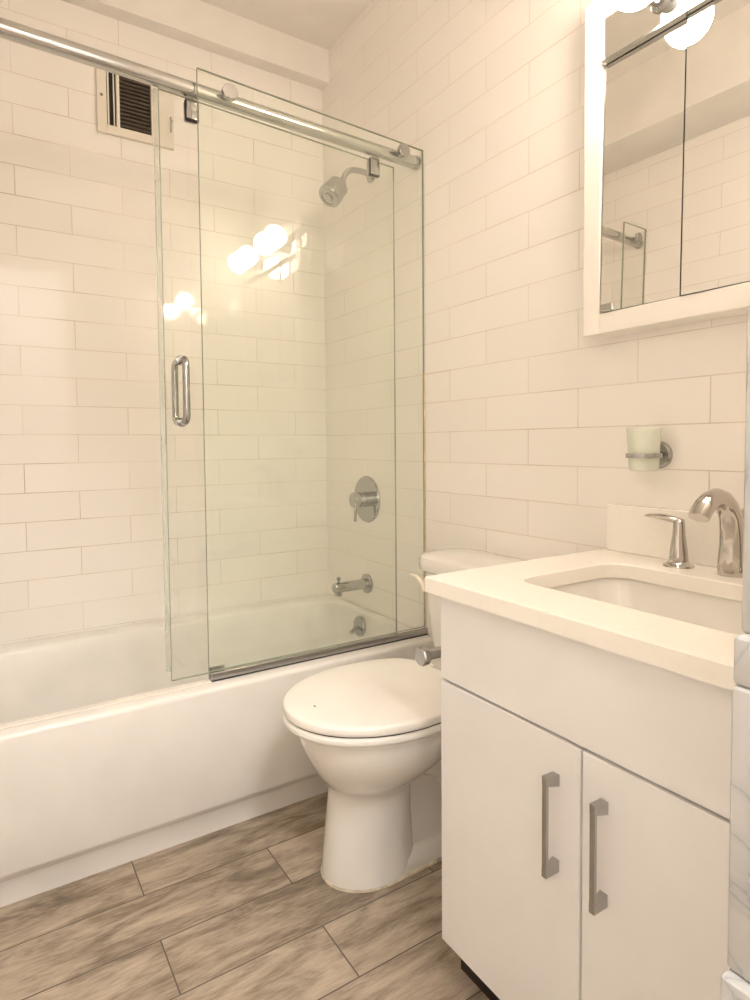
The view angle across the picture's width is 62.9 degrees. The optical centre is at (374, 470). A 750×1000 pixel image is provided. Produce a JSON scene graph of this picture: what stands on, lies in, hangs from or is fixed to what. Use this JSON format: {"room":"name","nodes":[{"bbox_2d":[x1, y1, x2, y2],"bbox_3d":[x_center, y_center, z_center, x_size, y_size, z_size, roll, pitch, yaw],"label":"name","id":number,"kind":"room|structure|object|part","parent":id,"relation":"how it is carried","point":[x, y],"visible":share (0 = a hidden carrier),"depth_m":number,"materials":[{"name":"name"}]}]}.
{"room":"bathroom","nodes":[
{"label":"bathroom","id":0,"kind":"room"},
{"bbox_2d":[0,0,327,643],"bbox_3d":[-0.796,-0.348,2.123,1.560,2.490,0.100,-2,3,-33],"label":"wall","id":1,"kind":"structure","parent":0,"point":[81,526],"depth_m":2.08,"materials":[{"name":"tile"}]},
{"bbox_2d":[95,68,173,150],"bbox_3d":[-0.787,-1.212,2.023,0.242,0.240,0.022,-2,3,-33],"label":"air vent","id":2,"kind":"object","parent":1,"relation":"in","point":[124,106],"visible":0.83,"depth_m":2.02,"materials":[{"name":"metal"}]},
{"bbox_3d":[-0.855,-1.216,1.985,0.021,0.194,0.006,-2,3,-33],"label":"damper blade","id":3,"kind":"part","parent":2,"relation":"part of","materials":[{"name":"metal"}]},
{"bbox_3d":[-0.692,-1.173,2.079,0.005,0.050,0.009,-2,3,-33],"label":"damper lever","id":4,"kind":"part","parent":2,"relation":"part of","materials":[{"name":"beige metal"}]},
{"bbox_2d":[61,0,328,89],"bbox_3d":[-0.763,-1.528,2.006,1.360,0.122,0.057,-2,3,-33],"label":"ceiling beam","id":5,"kind":"structure","parent":1,"relation":"attached to","point":[197,23],"depth_m":2.13,"materials":[{"name":"white paint"}]},
{"bbox_2d":[0,791,489,999],"bbox_3d":[-0.259,0.996,0.330,2.720,0.050,3.820,-2,3,-33],"label":"floor","id":6,"kind":"structure","parent":0,"point":[245,910],"depth_m":1.24,"materials":[{"name":"brown tile"}]},
{"bbox_2d":[0,593,433,907],"bbox_3d":[-0.570,0.715,1.832,1.356,0.386,0.698,-2,3,-33],"label":"bathtub","id":7,"kind":"object","parent":6,"relation":"on","point":[84,794],"depth_m":1.54,"materials":[{"name":"white ceramic"}]},
{"bbox_3d":[-0.698,0.545,1.382,0.663,0.005,0.028,-2,3,-33],"label":"threshold strip","id":8,"kind":"part","parent":7,"relation":"part of","materials":[{"name":"white ceramic"}]},
{"bbox_2d":[208,664,224,673],"bbox_3d":[-0.411,0.525,1.608,0.044,0.020,0.030,-2,3,-33],"label":"guide","id":9,"kind":"object","parent":7,"relation":"on","point":[221,665],"visible":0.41,"depth_m":1.61,"materials":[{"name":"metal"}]},
{"bbox_2d":[208,627,427,681],"bbox_3d":[-0.132,0.515,1.755,0.690,0.022,0.030,-2,3,-33],"label":"track","id":10,"kind":"object","parent":7,"relation":"on","point":[290,660],"visible":1,"depth_m":1.71,"materials":[{"name":"silver metal"}]},
{"bbox_3d":[-0.073,0.565,2.181,0.015,0.027,0.042,2,3,43],"label":"trip lever","id":11,"kind":"part","parent":7,"relation":"part of","materials":[{"name":"silver metal"}]},
{"bbox_3d":[-0.056,0.556,2.197,0.019,0.072,0.072,-2,3,-33],"label":"overflow plate","id":12,"kind":"part","parent":7,"relation":"part of","materials":[{"name":"silver metal"}]},
{"bbox_2d":[283,548,527,892],"bbox_3d":[0.093,0.574,1.452,0.643,0.690,0.390,-2,3,-33],"label":"toilet","id":13,"kind":"object","parent":6,"relation":"on","point":[370,730],"visible":0.68,"depth_m":1.35,"materials":[{"name":"white ceramic"}]},
{"bbox_3d":[-0.004,0.529,1.388,0.414,0.017,0.362,-2,3,-33],"label":"seat","id":14,"kind":"part","parent":13,"relation":"part of","materials":[{"name":"plastic"}]},
{"bbox_3d":[-0.004,0.506,1.387,0.414,0.022,0.362,-2,3,-33],"label":"lid","id":15,"kind":"part","parent":13,"relation":"part of","materials":[{"name":"plastic"}]},
{"bbox_3d":[0.099,0.715,1.461,0.597,0.401,0.328,-2,3,-33],"label":"bowl","id":16,"kind":"part","parent":13,"relation":"part of","materials":[{"name":"white ceramic"}]},
{"bbox_3d":[0.127,0.295,1.628,0.044,0.041,0.061,-2,3,-33],"label":"flush lever","id":17,"kind":"part","parent":13,"relation":"part of","materials":[{"name":"plastic"}]},
{"bbox_3d":[0.281,0.387,1.566,0.172,0.242,0.344,-2,3,-33],"label":"tank","id":18,"kind":"part","parent":13,"relation":"part of","materials":[{"name":"white ceramic"}]},
{"bbox_3d":[0.275,0.245,1.557,0.202,0.044,0.390,-2,3,-33],"label":"tank lid","id":19,"kind":"part","parent":13,"relation":"part of","materials":[{"name":"white ceramic"}]},
{"bbox_2d":[441,597,731,999],"bbox_3d":[0.474,0.577,0.982,0.509,0.719,0.598,-2,3,-33],"label":"vanity cabinet","id":20,"kind":"object","parent":6,"relation":"on","point":[586,787],"visible":0.92,"depth_m":0.85,"materials":[{"name":"white laminate"}]},
{"bbox_2d":[415,646,440,665],"bbox_3d":[0.182,0.348,1.190,0.203,0.048,0.084,-2,3,-33],"label":"toilet paper holder","id":21,"kind":"object","parent":20,"relation":"attached to","point":[423,655],"visible":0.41,"depth_m":1.16,"materials":[{"name":"silver metal"}]},
{"bbox_3d":[0.092,0.350,1.161,0.019,0.036,0.036,-2,3,-33],"label":"knob","id":22,"kind":"part","parent":21,"relation":"part of","materials":[{"name":"silver metal"}]},
{"bbox_3d":[0.210,0.619,0.988,0.018,0.480,0.304,-2,3,-33],"label":"door","id":23,"kind":"part","parent":20,"relation":"part of","materials":[{"name":"white laminate"}]},
{"bbox_3d":[0.250,0.506,0.878,0.026,0.147,0.012,-2,3,-33],"label":"bar handle","id":24,"kind":"part","parent":20,"relation":"part of","materials":[{"name":"silver metal"}]},
{"bbox_2d":[425,548,742,690],"bbox_3d":[0.473,0.204,0.965,0.510,0.027,0.631,-2,3,-33],"label":"countertop","id":25,"kind":"structure","parent":20,"relation":"on","point":[521,592],"depth_m":0.92,"materials":[{"name":"white stone"}]},
{"bbox_2d":[550,577,744,634],"bbox_3d":[0.465,0.288,0.970,0.312,0.141,0.444,-2,3,-33],"label":"sink","id":26,"kind":"object","parent":25,"relation":"in","point":[709,611],"visible":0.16,"depth_m":1.12,"materials":[{"name":"white ceramic"}]},
{"bbox_2d":[644,488,743,577],"bbox_3d":[0.594,0.107,1.052,0.156,0.156,0.334,-2,3,-33],"label":"faucet","id":27,"kind":"object","parent":25,"relation":"on","point":[730,514],"visible":0.95,"depth_m":1.06,"materials":[{"name":"silver metal"}]},
{"bbox_3d":[0.556,0.093,1.181,0.025,0.020,0.074,-2,3,-33],"label":"lever","id":28,"kind":"part","parent":27,"relation":"part of","materials":[{"name":"silver metal"}]},
{"bbox_3d":[0.575,0.137,1.160,0.055,0.088,0.055,-2,3,-33],"label":"handle","id":29,"kind":"part","parent":27,"relation":"part of","materials":[{"name":"silver metal"}]},
{"bbox_3d":[0.587,0.107,1.050,0.142,0.156,0.046,-2,3,-33],"label":"spout","id":30,"kind":"part","parent":27,"relation":"part of","materials":[{"name":"silver metal"}]},
{"bbox_3d":[0.287,0.302,0.851,0.018,0.154,0.598,-2,3,-33],"label":"drawer","id":31,"kind":"part","parent":20,"relation":"part of","materials":[{"name":"white laminate"}]},
{"bbox_3d":[0.294,0.509,0.810,0.026,0.147,0.012,-2,3,-33],"label":"bar handle","id":32,"kind":"part","parent":20,"relation":"part of","materials":[{"name":"silver metal"}]},
{"bbox_3d":[0.373,0.629,0.736,0.018,0.480,0.290,-2,3,-33],"label":"door","id":33,"kind":"part","parent":20,"relation":"part of","materials":[{"name":"white laminate"}]},
{"bbox_2d":[200,0,372,49],"bbox_3d":[-0.280,-1.541,0.220,2.720,0.050,3.820,-2,3,-33],"label":"ceiling","id":34,"kind":"structure","parent":0,"point":[321,23],"depth_m":2.15,"materials":[{"name":"white paint"}]},
{"bbox_2d":[322,0,746,635],"bbox_3d":[0.414,-0.335,1.595,0.100,2.490,2.100,-2,3,-33],"label":"wall","id":35,"kind":"structure","parent":0,"point":[532,421],"depth_m":1.68,"materials":[{"name":"tile"}]},
{"bbox_2d":[0,17,420,170],"bbox_3d":[-0.440,-0.948,1.536,1.359,0.069,0.041,-2,3,-33],"label":"shower rail","id":36,"kind":"object","parent":35,"relation":"attached to","point":[9,30],"visible":0.95,"depth_m":1.50,"materials":[{"name":"metal"}]},
{"bbox_2d":[152,88,396,680],"bbox_3d":[-0.236,-0.210,1.720,0.712,1.475,0.121,-2,3,-33],"label":"door","id":37,"kind":"structure","parent":36,"relation":"hanging from","point":[190,105],"depth_m":1.55,"materials":[{"name":"clear glass"}]},
{"bbox_3d":[-0.510,-0.202,1.583,0.018,0.173,0.057,-2,3,-33],"label":"pull handle","id":38,"kind":"part","parent":37,"relation":"part of","materials":[{"name":"silver metal"}]},
{"bbox_2d":[175,355,185,426],"bbox_3d":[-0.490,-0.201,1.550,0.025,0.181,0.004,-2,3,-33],"label":"door handle","id":39,"kind":"object","parent":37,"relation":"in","point":[177,361],"depth_m":1.54,"materials":[{"name":"silver metal"}]},
{"bbox_3d":[-0.475,-0.200,1.528,0.018,0.173,0.057,-2,3,-33],"label":"pull handle","id":40,"kind":"part","parent":37,"relation":"part of","materials":[{"name":"silver metal"}]},
{"bbox_2d":[196,67,425,671],"bbox_3d":[-0.136,-0.247,1.718,0.694,1.504,0.031,-2,3,-33],"label":"fixed glass panel","id":41,"kind":"object","parent":35,"relation":"attached to","point":[229,92],"visible":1,"depth_m":1.70,"materials":[{"name":"clear glass"}]},
{"bbox_2d":[319,167,374,206],"bbox_3d":[-0.091,-0.963,2.059,0.207,0.170,0.081,-2,3,-33],"label":"shower","id":42,"kind":"object","parent":35,"relation":"attached to","point":[332,192],"visible":0.91,"depth_m":2.02,"materials":[{"name":"silver metal"}]},
{"bbox_3d":[-0.066,-1.001,2.085,0.125,0.066,0.023,-2,3,-33],"label":"shower arm","id":43,"kind":"part","parent":42,"relation":"part of","materials":[{"name":"silver metal"}]},
{"bbox_2d":[332,574,372,596],"bbox_3d":[-0.084,0.409,2.187,0.140,0.073,0.070,-2,3,-33],"label":"tub spout","id":44,"kind":"object","parent":35,"relation":"attached to","point":[365,583],"visible":1,"depth_m":2.18,"materials":[{"name":"silver metal"}]},
{"bbox_3d":[-0.088,0.416,2.185,0.130,0.048,0.037,-2,3,-33],"label":"spout","id":45,"kind":"part","parent":44,"relation":"part of","materials":[{"name":"silver metal"}]},
{"bbox_2d":[349,476,379,522],"bbox_3d":[-0.053,0.103,2.193,0.062,0.168,0.168,-2,3,-33],"label":"shower valve","id":46,"kind":"object","parent":35,"relation":"attached to","point":[365,500],"visible":1,"depth_m":2.18,"materials":[{"name":"silver metal"}]},
{"bbox_3d":[-0.070,0.153,2.185,0.013,0.056,0.010,-2,3,-33],"label":"lever","id":47,"kind":"part","parent":46,"relation":"part of","materials":[{"name":"silver metal"}]},
{"bbox_3d":[-0.057,0.103,2.191,0.055,0.054,0.054,-2,3,-33],"label":"knob","id":48,"kind":"part","parent":46,"relation":"part of","materials":[{"name":"silver metal"}]},
{"bbox_2d":[625,441,672,467],"bbox_3d":[0.545,-0.031,1.226,0.095,0.055,0.068,-2,3,-33],"label":"holder","id":49,"kind":"object","parent":35,"relation":"attached to","point":[659,454],"visible":1,"depth_m":1.24,"materials":[{"name":"silver metal"}]},
{"bbox_3d":[0.578,-0.032,1.251,0.013,0.055,0.055,-2,3,-33],"label":"wall plate","id":50,"kind":"part","parent":49,"relation":"part of","materials":[{"name":"silver metal"}]},
{"bbox_2d":[606,503,718,567],"bbox_3d":[0.682,0.132,1.090,0.021,0.101,0.617,-2,3,-33],"label":"backsplash","id":51,"kind":"structure","parent":35,"relation":"attached to","point":[629,530],"depth_m":1.25,"materials":[{"name":"white stone"}]},
{"bbox_2d":[583,0,749,338],"bbox_3d":[0.597,-0.626,1.028,0.184,0.693,0.649,-2,3,-33],"label":"upper cabinet","id":52,"kind":"object","parent":35,"relation":"attached to","point":[667,149],"visible":1,"depth_m":1.17,"materials":[{"name":"white paint"}]},
{"bbox_3d":[0.327,-0.282,0.383,1.360,2.490,0.155,-2,3,-33],"label":"wall","id":53,"kind":"structure","parent":0,"visible":0},
{"bbox_2d":[720,308,749,999],"bbox_3d":[0.307,-0.061,0.377,0.036,2.050,0.161,-2,3,-33],"label":"trim","id":54,"kind":"structure","parent":53,"relation":"attached to","point":[735,981],"depth_m":0.45,"materials":[{"name":"white stone"}]}
]}

